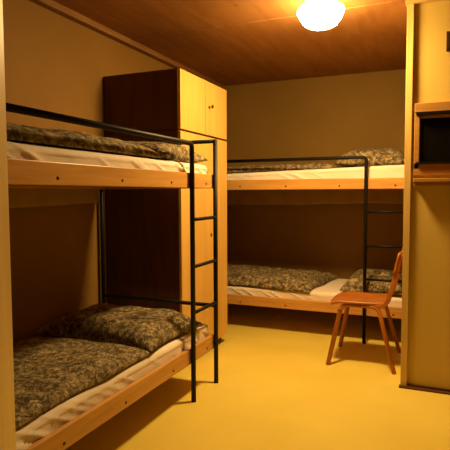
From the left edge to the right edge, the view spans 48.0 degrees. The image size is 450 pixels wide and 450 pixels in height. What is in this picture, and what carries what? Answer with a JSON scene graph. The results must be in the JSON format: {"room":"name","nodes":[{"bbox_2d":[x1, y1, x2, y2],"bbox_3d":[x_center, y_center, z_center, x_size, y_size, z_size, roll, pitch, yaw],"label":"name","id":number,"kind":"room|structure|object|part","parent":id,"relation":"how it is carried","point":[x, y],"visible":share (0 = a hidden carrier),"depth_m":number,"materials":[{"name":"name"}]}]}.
{"room":"bunk bed dormitory","nodes":[
{"label":"bunk bed dormitory","id":0,"kind":"room"},
{"bbox_2d":[3,0,173,341],"bbox_3d":[-1.312,-0.131,2.652,0.100,2.360,6.450,1,4,23],"label":"wall","id":1,"kind":"structure","parent":0,"point":[55,63],"depth_m":3.13,"materials":[{"name":"beige paint"}]},
{"bbox_2d":[29,0,225,89],"bbox_3d":[-0.843,-1.345,3.485,0.055,0.042,4.210,1,4,23],"label":"trim","id":2,"kind":"structure","parent":1,"relation":"attached to","point":[51,5],"depth_m":3.56,"materials":[{"name":"brown wood"}]},
{"bbox_2d":[53,0,406,85],"bbox_3d":[0.753,-1.311,1.692,4.600,0.100,6.450,1,4,23],"label":"ceiling","id":3,"kind":"structure","parent":0,"point":[370,39],"depth_m":3.70,"materials":[{"name":"brown wood"}]},
{"bbox_2d":[132,0,405,40],"bbox_3d":[0.202,-1.361,3.394,1.938,0.006,0.030,1,4,23],"label":"trim","id":4,"kind":"structure","parent":3,"relation":"attached to","point":[397,1],"depth_m":3.39,"materials":[{"name":"brown wood"}]},
{"bbox_2d":[297,0,343,29],"bbox_3d":[0.570,-1.260,3.011,0.276,0.164,0.276,1,4,23],"label":"ceiling lamp","id":5,"kind":"object","parent":3,"relation":"attached to","point":[313,14],"visible":1,"depth_m":2.92,"materials":[{"name":"white glass"}]},
{"bbox_3d":[0.570,-1.186,3.015,0.180,0.016,0.180,1,4,23],"label":"glass","id":6,"kind":"part","parent":5,"relation":"part of","materials":[{"name":"white glass"}]},
{"bbox_2d":[65,304,449,449],"bbox_3d":[0.761,1.144,1.844,4.600,0.100,6.450,1,4,23],"label":"floor","id":7,"kind":"structure","parent":0,"point":[275,389],"depth_m":2.95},
{"bbox_2d":[0,0,15,449],"bbox_3d":[-0.531,-0.035,1.066,0.104,2.360,0.219,0,4,3],"label":"trim","id":8,"kind":"structure","parent":7,"relation":"on","point":[7,400],"depth_m":1.11,"materials":[{"name":"beige wood"}]},
{"bbox_2d":[6,103,217,449],"bbox_3d":[-0.840,0.286,2.465,0.893,1.548,1.978,1,4,23],"label":"bunk bed","id":9,"kind":"object","parent":7,"relation":"on","point":[22,173],"visible":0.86,"depth_m":2.42,"materials":[{"name":"black paint"}]},
{"bbox_3d":[-1.214,-0.233,2.593,0.025,0.087,1.966,1,4,23],"label":"rail","id":10,"kind":"part","parent":9,"relation":"part of","materials":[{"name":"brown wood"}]},
{"bbox_3d":[-0.854,0.221,3.530,0.028,1.545,0.028,1,4,23],"label":"post","id":11,"kind":"part","parent":9,"relation":"part of","materials":[{"name":"black metal"}]},
{"bbox_2d":[7,141,207,207],"bbox_3d":[-0.853,-0.192,2.449,0.832,0.282,1.926,1,4,23],"label":"mattress","id":12,"kind":"object","parent":9,"relation":"on","point":[18,197],"visible":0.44,"depth_m":2.59,"materials":[{"name":"white fabric"}]},
{"bbox_2d":[6,123,162,158],"bbox_3d":[-0.933,-0.370,2.206,0.744,0.095,1.372,1,4,23],"label":"duvet","id":13,"kind":"object","parent":12,"relation":"on","point":[16,133],"visible":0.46,"depth_m":2.06,"materials":[{"name":"fabric"}]},
{"bbox_2d":[128,141,207,162],"bbox_3d":[-0.572,-0.443,3.072,0.800,0.135,0.520,1,4,23],"label":"pillow","id":14,"kind":"object","parent":12,"relation":"on","point":[168,151],"visible":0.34,"depth_m":2.83,"materials":[{"name":"fabric"}]},
{"bbox_3d":[-0.470,-0.216,2.275,0.025,0.087,1.966,1,4,23],"label":"rail","id":15,"kind":"part","parent":9,"relation":"part of","materials":[{"name":"brown wood"}]},
{"bbox_2d":[15,324,208,449],"bbox_3d":[-0.832,0.742,2.499,0.797,0.136,1.926,1,4,23],"label":"mattress","id":16,"kind":"object","parent":9,"relation":"on","point":[55,417],"visible":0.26,"depth_m":2.19,"materials":[{"name":"white fabric"}]},
{"bbox_2d":[13,337,151,429],"bbox_3d":[-0.958,0.652,2.185,0.760,0.072,1.205,1,4,23],"label":"duvet","id":17,"kind":"object","parent":16,"relation":"on","point":[48,371],"visible":0.88,"depth_m":2.25,"materials":[{"name":"fabric"}]},
{"bbox_2d":[34,303,204,350],"bbox_3d":[-0.613,0.572,3.007,0.820,0.134,0.580,2,4,26],"label":"pillow","id":18,"kind":"object","parent":16,"relation":"on","point":[146,329],"visible":0.92,"depth_m":2.83,"materials":[{"name":"fabric"}]},
{"bbox_3d":[-0.466,0.802,2.338,0.025,0.087,1.966,1,4,23],"label":"rail","id":19,"kind":"part","parent":9,"relation":"part of","materials":[{"name":"brown wood"}]},
{"bbox_3d":[-0.470,-0.249,3.304,0.785,0.026,0.022,1,4,23],"label":"rail","id":20,"kind":"part","parent":9,"relation":"part of","materials":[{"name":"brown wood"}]},
{"bbox_3d":[-0.059,0.240,3.190,0.028,1.545,0.028,1,4,23],"label":"post","id":21,"kind":"part","parent":9,"relation":"part of","materials":[{"name":"black paint"}]},
{"bbox_2d":[104,68,226,342],"bbox_3d":[-0.397,-0.042,3.829,0.640,2.030,0.784,1,4,23],"label":"wardrobe","id":22,"kind":"object","parent":7,"relation":"on","point":[148,230],"visible":0.77,"depth_m":3.50,"materials":[{"name":"brown wood"}]},
{"bbox_3d":[-0.226,-0.841,3.487,0.019,0.389,0.377,1,4,23],"label":"door","id":23,"kind":"part","parent":22,"relation":"part of","materials":[{"name":"brown wood"}]},
{"bbox_3d":[-0.186,0.137,3.634,0.019,1.555,0.567,1,4,23],"label":"door","id":24,"kind":"part","parent":22,"relation":"part of","materials":[{"name":"brown wood"}]},
{"bbox_3d":[-0.072,-0.864,3.847,0.019,0.389,0.393,1,4,23],"label":"door","id":25,"kind":"part","parent":22,"relation":"part of","materials":[{"name":"brown wood"}]},
{"bbox_3d":[-0.032,0.114,3.995,0.019,1.555,0.206,1,4,23],"label":"door","id":26,"kind":"part","parent":22,"relation":"part of","materials":[{"name":"brown wood"}]},
{"bbox_2d":[227,156,403,343],"bbox_3d":[0.684,0.143,4.677,1.978,1.548,0.893,1,4,23],"label":"bunk bed","id":27,"kind":"object","parent":7,"relation":"on","point":[365,183],"visible":0.41,"depth_m":4.15,"materials":[{"name":"black paint"}]},
{"bbox_3d":[0.841,-0.391,5.017,1.966,0.087,0.025,1,4,23],"label":"rail","id":28,"kind":"part","parent":27,"relation":"part of","materials":[{"name":"brown wood"}]},
{"bbox_2d":[227,278,401,307],"bbox_3d":[0.692,0.600,4.699,1.926,0.136,0.796,1,4,23],"label":"mattress","id":29,"kind":"object","parent":27,"relation":"on","point":[328,291],"visible":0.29,"depth_m":4.37,"materials":[{"name":"white fabric"}]},
{"bbox_2d":[227,265,337,293],"bbox_3d":[0.392,0.478,4.807,1.224,0.132,0.785,1,4,23],"label":"duvet","id":30,"kind":"object","parent":29,"relation":"on","point":[298,280],"visible":0.76,"depth_m":4.52,"materials":[{"name":"fabric"}]},
{"bbox_2d":[339,268,401,294],"bbox_3d":[1.319,0.471,4.412,0.500,0.148,0.760,1,4,23],"label":"pillow","id":31,"kind":"object","parent":29,"relation":"on","point":[355,282],"visible":0.73,"depth_m":4.16,"materials":[{"name":"fabric"}]},
{"bbox_3d":[0.526,0.674,4.338,1.966,0.087,0.025,1,4,23],"label":"rail","id":32,"kind":"part","parent":27,"relation":"part of","materials":[{"name":"brown wood"}]},
{"bbox_2d":[227,165,403,204],"bbox_3d":[0.696,-0.341,4.660,1.926,0.345,0.831,1,4,23],"label":"mattress","id":33,"kind":"object","parent":27,"relation":"on","point":[239,197],"visible":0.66,"depth_m":4.79,"materials":[{"name":"white fabric"}]},
{"bbox_2d":[227,162,345,173],"bbox_3d":[0.439,-0.522,4.744,1.317,0.100,0.733,1,4,23],"label":"duvet","id":34,"kind":"object","parent":33,"relation":"on","point":[271,167],"visible":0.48,"depth_m":4.40,"materials":[{"name":"fabric"}]},
{"bbox_2d":[335,148,404,167],"bbox_3d":[1.305,-0.582,4.373,0.560,0.168,0.740,1,4,23],"label":"pillow","id":35,"kind":"object","parent":33,"relation":"on","point":[376,156],"visible":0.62,"depth_m":4.08,"materials":[{"name":"fabric"}]},
{"bbox_3d":[0.523,-0.344,4.274,1.966,0.087,0.025,1,4,23],"label":"rail","id":36,"kind":"part","parent":27,"relation":"part of","materials":[{"name":"brown wood"}]},
{"bbox_2d":[326,247,402,373],"bbox_3d":[1.039,0.572,3.661,0.516,0.824,0.521,1,4,23],"label":"chair","id":37,"kind":"object","parent":7,"relation":"on","point":[375,301],"visible":0.94,"depth_m":3.56,"materials":[{"name":"brown wood"}]},
{"bbox_3d":[0.834,0.770,3.547,0.237,0.442,0.096,1,4,23],"label":"leg","id":38,"kind":"part","parent":37,"relation":"part of","materials":[{"name":"brown wood"}]},
{"bbox_3d":[0.982,0.748,3.898,0.249,0.442,0.062,3,5,39],"label":"leg","id":39,"kind":"part","parent":37,"relation":"part of","materials":[{"name":"brown wood"}]},
{"bbox_3d":[0.996,0.539,3.678,0.400,0.045,0.386,1,4,23],"label":"seat","id":40,"kind":"part","parent":37,"relation":"part of","materials":[{"name":"brown wood"}]},
{"bbox_3d":[1.052,0.775,3.459,0.268,0.443,0.062,3,5,42],"label":"leg","id":41,"kind":"part","parent":37,"relation":"part of","materials":[{"name":"brown wood"}]},
{"bbox_3d":[1.204,0.753,3.812,0.268,0.443,0.062,0,4,4],"label":"leg","id":42,"kind":"part","parent":37,"relation":"part of","materials":[{"name":"brown wood"}]},
{"bbox_3d":[1.240,0.250,3.555,0.078,0.170,0.410,1,4,23],"label":"backrest","id":43,"kind":"part","parent":37,"relation":"part of","materials":[{"name":"brown wood"}]},
{"bbox_2d":[224,69,405,319],"bbox_3d":[2.006,-0.268,4.681,4.400,2.360,0.100,1,4,23],"label":"wall","id":44,"kind":"structure","parent":0,"point":[338,115],"depth_m":5.08,"materials":[{"name":"beige paint"}]},
{"bbox_2d":[407,0,449,388],"bbox_3d":[2.559,-0.193,3.434,2.399,2.360,1.762,1,4,23],"label":"wall partition","id":45,"kind":"structure","parent":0,"point":[428,358],"depth_m":3.05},
{"bbox_2d":[400,4,413,385],"bbox_3d":[1.128,-0.153,3.122,0.038,2.330,0.101,1,4,23],"label":"trim","id":46,"kind":"structure","parent":45,"relation":"attached to","point":[410,8],"depth_m":3.07,"materials":[{"name":"brown wood"}]},
{"bbox_2d":[399,383,449,394],"bbox_3d":[2.200,1.026,2.683,2.419,0.022,0.042,1,4,23],"label":"baseboard","id":47,"kind":"structure","parent":45,"relation":"attached to","point":[409,386],"depth_m":3.09,"materials":[{"name":"brown wood"}]},
{"bbox_2d":[406,0,444,5],"bbox_3d":[2.192,-1.303,2.540,2.419,0.030,0.038,1,4,23],"label":"trim","id":48,"kind":"structure","parent":45,"relation":"attached to","point":[408,2],"depth_m":2.98,"materials":[{"name":"brown wood"}]},
{"bbox_2d":[413,101,449,185],"bbox_3d":[1.483,-0.473,2.884,0.758,0.495,0.062,1,4,23],"label":"hatch","id":49,"kind":"object","parent":45,"relation":"attached to","point":[433,136],"visible":1,"depth_m":3.01,"materials":[{"name":"brown wood"}]},
{"bbox_3d":[1.492,-0.364,2.900,0.742,0.012,0.026,1,4,23],"label":"sill","id":50,"kind":"part","parent":49,"relation":"part of","materials":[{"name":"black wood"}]},
{"bbox_3d":[1.494,-0.500,2.908,0.690,0.265,0.005,1,4,23],"label":"glass pane","id":51,"kind":"part","parent":49,"relation":"part of","materials":[{"name":"black glass"}]},
{"bbox_2d":[446,31,449,51],"bbox_3d":[1.355,-1.068,2.915,0.142,0.110,0.036,1,4,23],"label":"wall box","id":52,"kind":"object","parent":45,"relation":"attached to","point":[448,32],"visible":1,"depth_m":2.93,"materials":[{"name":"brown"}]}
]}

